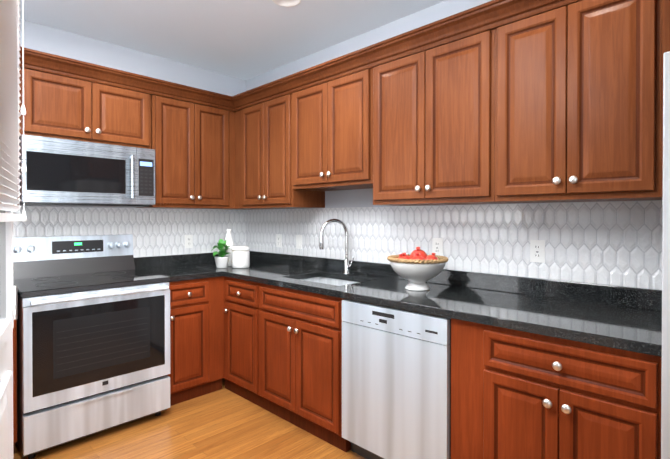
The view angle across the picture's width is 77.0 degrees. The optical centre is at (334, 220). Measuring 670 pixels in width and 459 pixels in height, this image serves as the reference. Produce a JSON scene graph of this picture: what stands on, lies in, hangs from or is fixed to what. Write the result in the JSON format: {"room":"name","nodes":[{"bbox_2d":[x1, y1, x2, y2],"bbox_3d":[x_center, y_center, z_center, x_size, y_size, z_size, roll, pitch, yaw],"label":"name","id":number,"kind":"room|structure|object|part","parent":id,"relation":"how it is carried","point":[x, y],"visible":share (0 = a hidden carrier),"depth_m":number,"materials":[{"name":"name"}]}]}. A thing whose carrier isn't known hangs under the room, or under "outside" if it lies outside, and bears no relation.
{"room":"kitchen","nodes":[
{"label":"kitchen","id":0,"kind":"room"},
{"bbox_2d":[13,19,245,257],"bbox_3d":[-1.639,-0.027,3.365,0.105,2.650,2.320,0,1,44],"label":"wall","id":1,"kind":"structure","parent":0,"point":[158,231],"depth_m":3.36,"materials":[{"name":"white tile"}]},
{"bbox_2d":[19,68,150,148],"bbox_3d":[-1.734,-0.744,2.922,0.378,0.450,0.789,0,1,44],"label":"upper cabinet","id":2,"kind":"object","parent":1,"relation":"attached to","point":[61,107],"visible":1,"depth_m":2.78,"materials":[{"name":"brown wood"}]},
{"bbox_2d":[17,134,154,206],"bbox_3d":[-1.704,-0.307,2.896,0.460,0.412,0.782,0,1,44],"label":"microwave","id":3,"kind":"object","parent":2,"relation":"attached to","point":[66,172],"visible":1,"depth_m":2.73,"materials":[{"name":"metal"}]},
{"bbox_2d":[19,47,230,110],"bbox_3d":[-1.395,-0.981,3.013,0.075,0.102,1.440,0,1,44],"label":"crown molding","id":4,"kind":"structure","parent":2,"relation":"attached to","point":[35,60],"depth_m":2.90,"materials":[{"name":"brown wood"}]},
{"bbox_2d":[135,95,228,208],"bbox_3d":[-1.224,-0.538,3.446,0.378,0.870,0.649,0,1,44],"label":"upper cabinet","id":5,"kind":"object","parent":1,"relation":"attached to","point":[189,143],"visible":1,"depth_m":3.31,"materials":[{"name":"brown wood"}]},
{"bbox_2d":[185,235,192,247],"bbox_3d":[-1.270,0.180,3.664,0.008,0.116,0.072,0,1,44],"label":"outlet","id":6,"kind":"object","parent":1,"relation":"attached to","point":[188,241],"visible":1,"depth_m":3.66,"materials":[{"name":"white plastic"}]},
{"bbox_2d":[14,378,365,458],"bbox_3d":[-0.300,1.364,1.244,5.000,0.100,3.500,0,1,44],"label":"floor","id":7,"kind":"structure","parent":0,"point":[223,423],"depth_m":2.52,"materials":[{"name":"brown wood"}]},
{"bbox_2d":[13,319,16,452],"bbox_3d":[-2.046,0.867,2.449,0.609,0.875,0.226,0,1,44],"label":"base cabinet","id":8,"kind":"object","parent":7,"relation":"on","point":[15,382],"visible":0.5,"depth_m":2.31,"materials":[{"name":"brown wood"}]},
{"bbox_2d":[13,234,169,458],"bbox_3d":[-1.610,0.706,2.747,0.758,1.192,0.799,0,1,44],"label":"range","id":9,"kind":"object","parent":7,"relation":"on","point":[93,338],"visible":0.96,"depth_m":2.52,"materials":[{"name":"metal"}]},
{"bbox_2d":[167,276,223,405],"bbox_3d":[-1.218,0.861,3.262,0.658,0.875,0.468,0,1,44],"label":"base cabinet","id":10,"kind":"object","parent":7,"relation":"on","point":[196,337],"visible":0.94,"depth_m":3.06,"materials":[{"name":"brown wood"}]},
{"bbox_2d":[134,254,221,281],"bbox_3d":[-1.233,0.357,3.246,0.645,0.129,0.432,0,1,44],"label":"countertop","id":11,"kind":"structure","parent":10,"relation":"on","point":[182,267],"depth_m":3.38,"materials":[{"name":"black stone"}]},
{"bbox_2d":[224,277,263,408],"bbox_3d":[-0.704,0.859,3.481,1.088,0.875,0.658,0,1,44],"label":"base cabinet","id":12,"kind":"object","parent":7,"relation":"on","point":[242,309],"visible":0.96,"depth_m":3.03,"materials":[{"name":"brown wood"}]},
{"bbox_2d":[186,219,661,356],"bbox_3d":[0.086,0.307,2.708,3.284,0.639,0.643,0,1,44],"label":"countertop","id":13,"kind":"structure","parent":12,"relation":"on","point":[621,318],"depth_m":2.08,"materials":[{"name":"black stone"}]},
{"bbox_2d":[211,239,229,267],"bbox_3d":[-0.934,0.265,3.431,0.167,0.233,0.196,0,1,44],"label":"potted plant","id":14,"kind":"object","parent":13,"relation":"on","point":[221,259],"visible":1,"depth_m":3.40,"materials":[{"name":"green plant"}]},
{"bbox_2d":[223,229,234,265],"bbox_3d":[-0.900,0.228,3.576,0.116,0.306,0.116,0,1,44],"label":"vase","id":15,"kind":"object","parent":13,"relation":"on","point":[229,241],"visible":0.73,"depth_m":3.54,"materials":[{"name":"white ceramic"}]},
{"bbox_2d":[232,245,249,268],"bbox_3d":[-0.768,0.292,3.433,0.146,0.179,0.146,0,1,44],"label":"canister","id":16,"kind":"object","parent":13,"relation":"on","point":[240,256],"visible":1,"depth_m":3.37,"materials":[{"name":"white ceramic"}]},
{"bbox_2d":[301,277,358,285],"bbox_3d":[-0.043,0.525,2.846,0.582,0.200,0.402,0,1,44],"label":"sink basin","id":17,"kind":"object","parent":13,"relation":"in","point":[339,281],"depth_m":3.07,"materials":[{"name":"metal"}]},
{"bbox_2d":[319,219,353,273],"bbox_3d":[0.016,0.185,2.994,0.151,0.400,0.227,0,1,44],"label":"faucet","id":18,"kind":"object","parent":13,"relation":"on","point":[321,244],"depth_m":3.03,"materials":[{"name":"silver metal"}]},
{"bbox_2d":[387,247,448,290],"bbox_3d":[0.471,0.269,2.411,0.347,0.241,0.346,0,1,44],"label":"fruit bowl","id":19,"kind":"object","parent":13,"relation":"on","point":[418,268],"visible":1,"depth_m":2.32,"materials":[{"name":"white ceramic"}]},
{"bbox_2d":[260,283,350,451],"bbox_3d":[-0.036,0.864,2.827,0.779,0.875,0.658,0,1,44],"label":"base cabinet","id":20,"kind":"object","parent":7,"relation":"on","point":[301,359],"visible":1,"depth_m":2.57,"materials":[{"name":"brown wood"}]},
{"bbox_2d":[342,299,450,458],"bbox_3d":[0.479,0.872,2.324,0.652,0.868,0.602,0,1,44],"label":"dishwasher","id":21,"kind":"object","parent":7,"relation":"on","point":[396,383],"visible":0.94,"depth_m":2.08,"materials":[{"name":"metal"}]},
{"bbox_2d":[451,318,661,458],"bbox_3d":[0.987,0.872,1.829,0.756,0.875,0.658,0,1,44],"label":"base cabinet","id":22,"kind":"object","parent":7,"relation":"on","point":[515,394],"visible":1,"depth_m":1.59,"materials":[{"name":"brown wood"}]},
{"bbox_2d":[661,51,669,458],"bbox_3d":[1.522,0.417,1.170,0.900,1.795,0.790,0,1,44],"label":"fridge","id":23,"kind":"object","parent":7,"relation":"on","point":[665,411],"visible":1,"depth_m":1.19,"materials":[{"name":"metal"}]},
{"bbox_2d":[19,0,445,79],"bbox_3d":[-0.300,-1.386,1.223,5.000,0.100,3.500,0,1,44],"label":"ceiling","id":24,"kind":"structure","parent":0,"point":[244,39],"depth_m":2.90,"materials":[{"name":"white paint"}]},
{"bbox_2d":[272,0,300,6],"bbox_3d":[-0.294,-1.354,2.560,0.176,0.024,0.176,0,1,44],"label":"recessed light","id":25,"kind":"object","parent":24,"relation":"in","point":[287,3],"visible":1,"depth_m":2.60,"materials":[{"name":"white plastic"}]},
{"bbox_2d":[246,0,661,289],"bbox_3d":[0.922,-0.020,2.413,4.900,2.650,0.105,0,1,44],"label":"wall","id":26,"kind":"structure","parent":0,"point":[616,243],"depth_m":2.46,"materials":[{"name":"white tile"}]},
{"bbox_2d":[229,110,249,209],"bbox_3d":[-0.841,-0.541,3.795,0.438,0.870,0.383,0,1,44],"label":"upper cabinet","id":27,"kind":"object","parent":26,"relation":"attached to","point":[238,159],"depth_m":3.59,"materials":[{"name":"brown wood"}]},
{"bbox_3d":[-0.995,-0.540,3.715,0.329,0.870,0.053,0,1,44],"label":"wall cabinet filler","id":28,"kind":"part","parent":27,"relation":"part of","materials":[{"name":"brown wood"}]},
{"bbox_2d":[276,234,281,247],"bbox_3d":[-0.495,0.177,3.719,0.072,0.116,0.008,0,1,44],"label":"outlet","id":29,"kind":"object","parent":26,"relation":"attached to","point":[278,240],"visible":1,"depth_m":3.71,"materials":[{"name":"white plastic"}]},
{"bbox_2d":[242,93,324,208],"bbox_3d":[-0.446,-0.538,3.413,0.659,0.870,0.378,0,1,44],"label":"upper cabinet","id":30,"kind":"object","parent":26,"relation":"attached to","point":[267,154],"visible":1,"depth_m":3.26,"materials":[{"name":"brown wood"}]},
{"bbox_2d":[296,235,301,248],"bbox_3d":[-0.302,0.176,3.529,0.072,0.116,0.010,0,1,44],"label":"light switch","id":31,"kind":"object","parent":26,"relation":"attached to","point":[298,241],"visible":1,"depth_m":3.52,"materials":[{"name":"white plastic"}]},
{"bbox_2d":[293,68,372,190],"bbox_3d":[0.059,-0.599,2.920,0.748,0.740,0.378,0,1,44],"label":"upper cabinet","id":32,"kind":"object","parent":26,"relation":"attached to","point":[332,135],"visible":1,"depth_m":2.77,"materials":[{"name":"brown wood"}]},
{"bbox_2d":[432,238,442,255],"bbox_3d":[0.635,0.165,2.615,0.072,0.116,0.008,0,1,44],"label":"outlet","id":33,"kind":"object","parent":26,"relation":"attached to","point":[437,246],"visible":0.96,"depth_m":2.61,"materials":[{"name":"white plastic"}]},
{"bbox_2d":[373,29,509,205],"bbox_3d":[0.597,-0.530,2.394,0.753,0.870,0.378,0,1,44],"label":"upper cabinet","id":34,"kind":"object","parent":26,"relation":"attached to","point":[433,126],"visible":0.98,"depth_m":2.23,"materials":[{"name":"brown wood"}]},
{"bbox_2d":[231,0,581,111],"bbox_3d":[0.174,-0.977,2.555,2.959,0.102,0.075,0,1,44],"label":"crown molding","id":35,"kind":"structure","parent":34,"relation":"attached to","point":[489,15],"depth_m":2.32,"materials":[{"name":"brown wood"}]},
{"bbox_2d":[530,240,544,262],"bbox_3d":[1.058,0.160,2.203,0.072,0.116,0.008,0,1,44],"label":"outlet","id":36,"kind":"object","parent":26,"relation":"attached to","point":[537,250],"visible":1,"depth_m":2.20,"materials":[{"name":"white plastic"}]},
{"bbox_2d":[495,0,664,202],"bbox_3d":[1.112,-0.526,1.891,0.683,0.870,0.378,0,1,44],"label":"upper cabinet","id":37,"kind":"object","parent":26,"relation":"attached to","point":[578,101],"depth_m":1.76,"materials":[{"name":"brown wood"}]},
{"bbox_3d":[1.358,-0.524,1.686,0.044,0.870,0.329,0,1,44],"label":"wall cabinet end filler","id":38,"kind":"part","parent":37,"relation":"part of","materials":[{"name":"brown wood"}]},
{"bbox_2d":[665,0,669,51],"bbox_3d":[1.575,-0.736,1.207,0.929,0.440,0.708,0,1,44],"label":"upper cabinet","id":39,"kind":"object","parent":26,"relation":"attached to","point":[667,25],"depth_m":1.31,"materials":[{"name":"brown wood"}]},
{"bbox_3d":[-1.354,-0.007,0.712,0.100,2.650,1.280,0,1,44],"label":"wall jog","id":40,"kind":"object","parent":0,"visible":0},
{"bbox_2d":[0,0,26,458],"bbox_3d":[-0.628,0.271,0.770,0.113,2.077,0.870,0,1,-32],"label":"window","id":41,"kind":"structure","parent":40,"relation":"attached to","point":[10,115],"depth_m":0.98,"materials":[{"name":"white painted wood"},{"name":"clear glass"}]}
]}

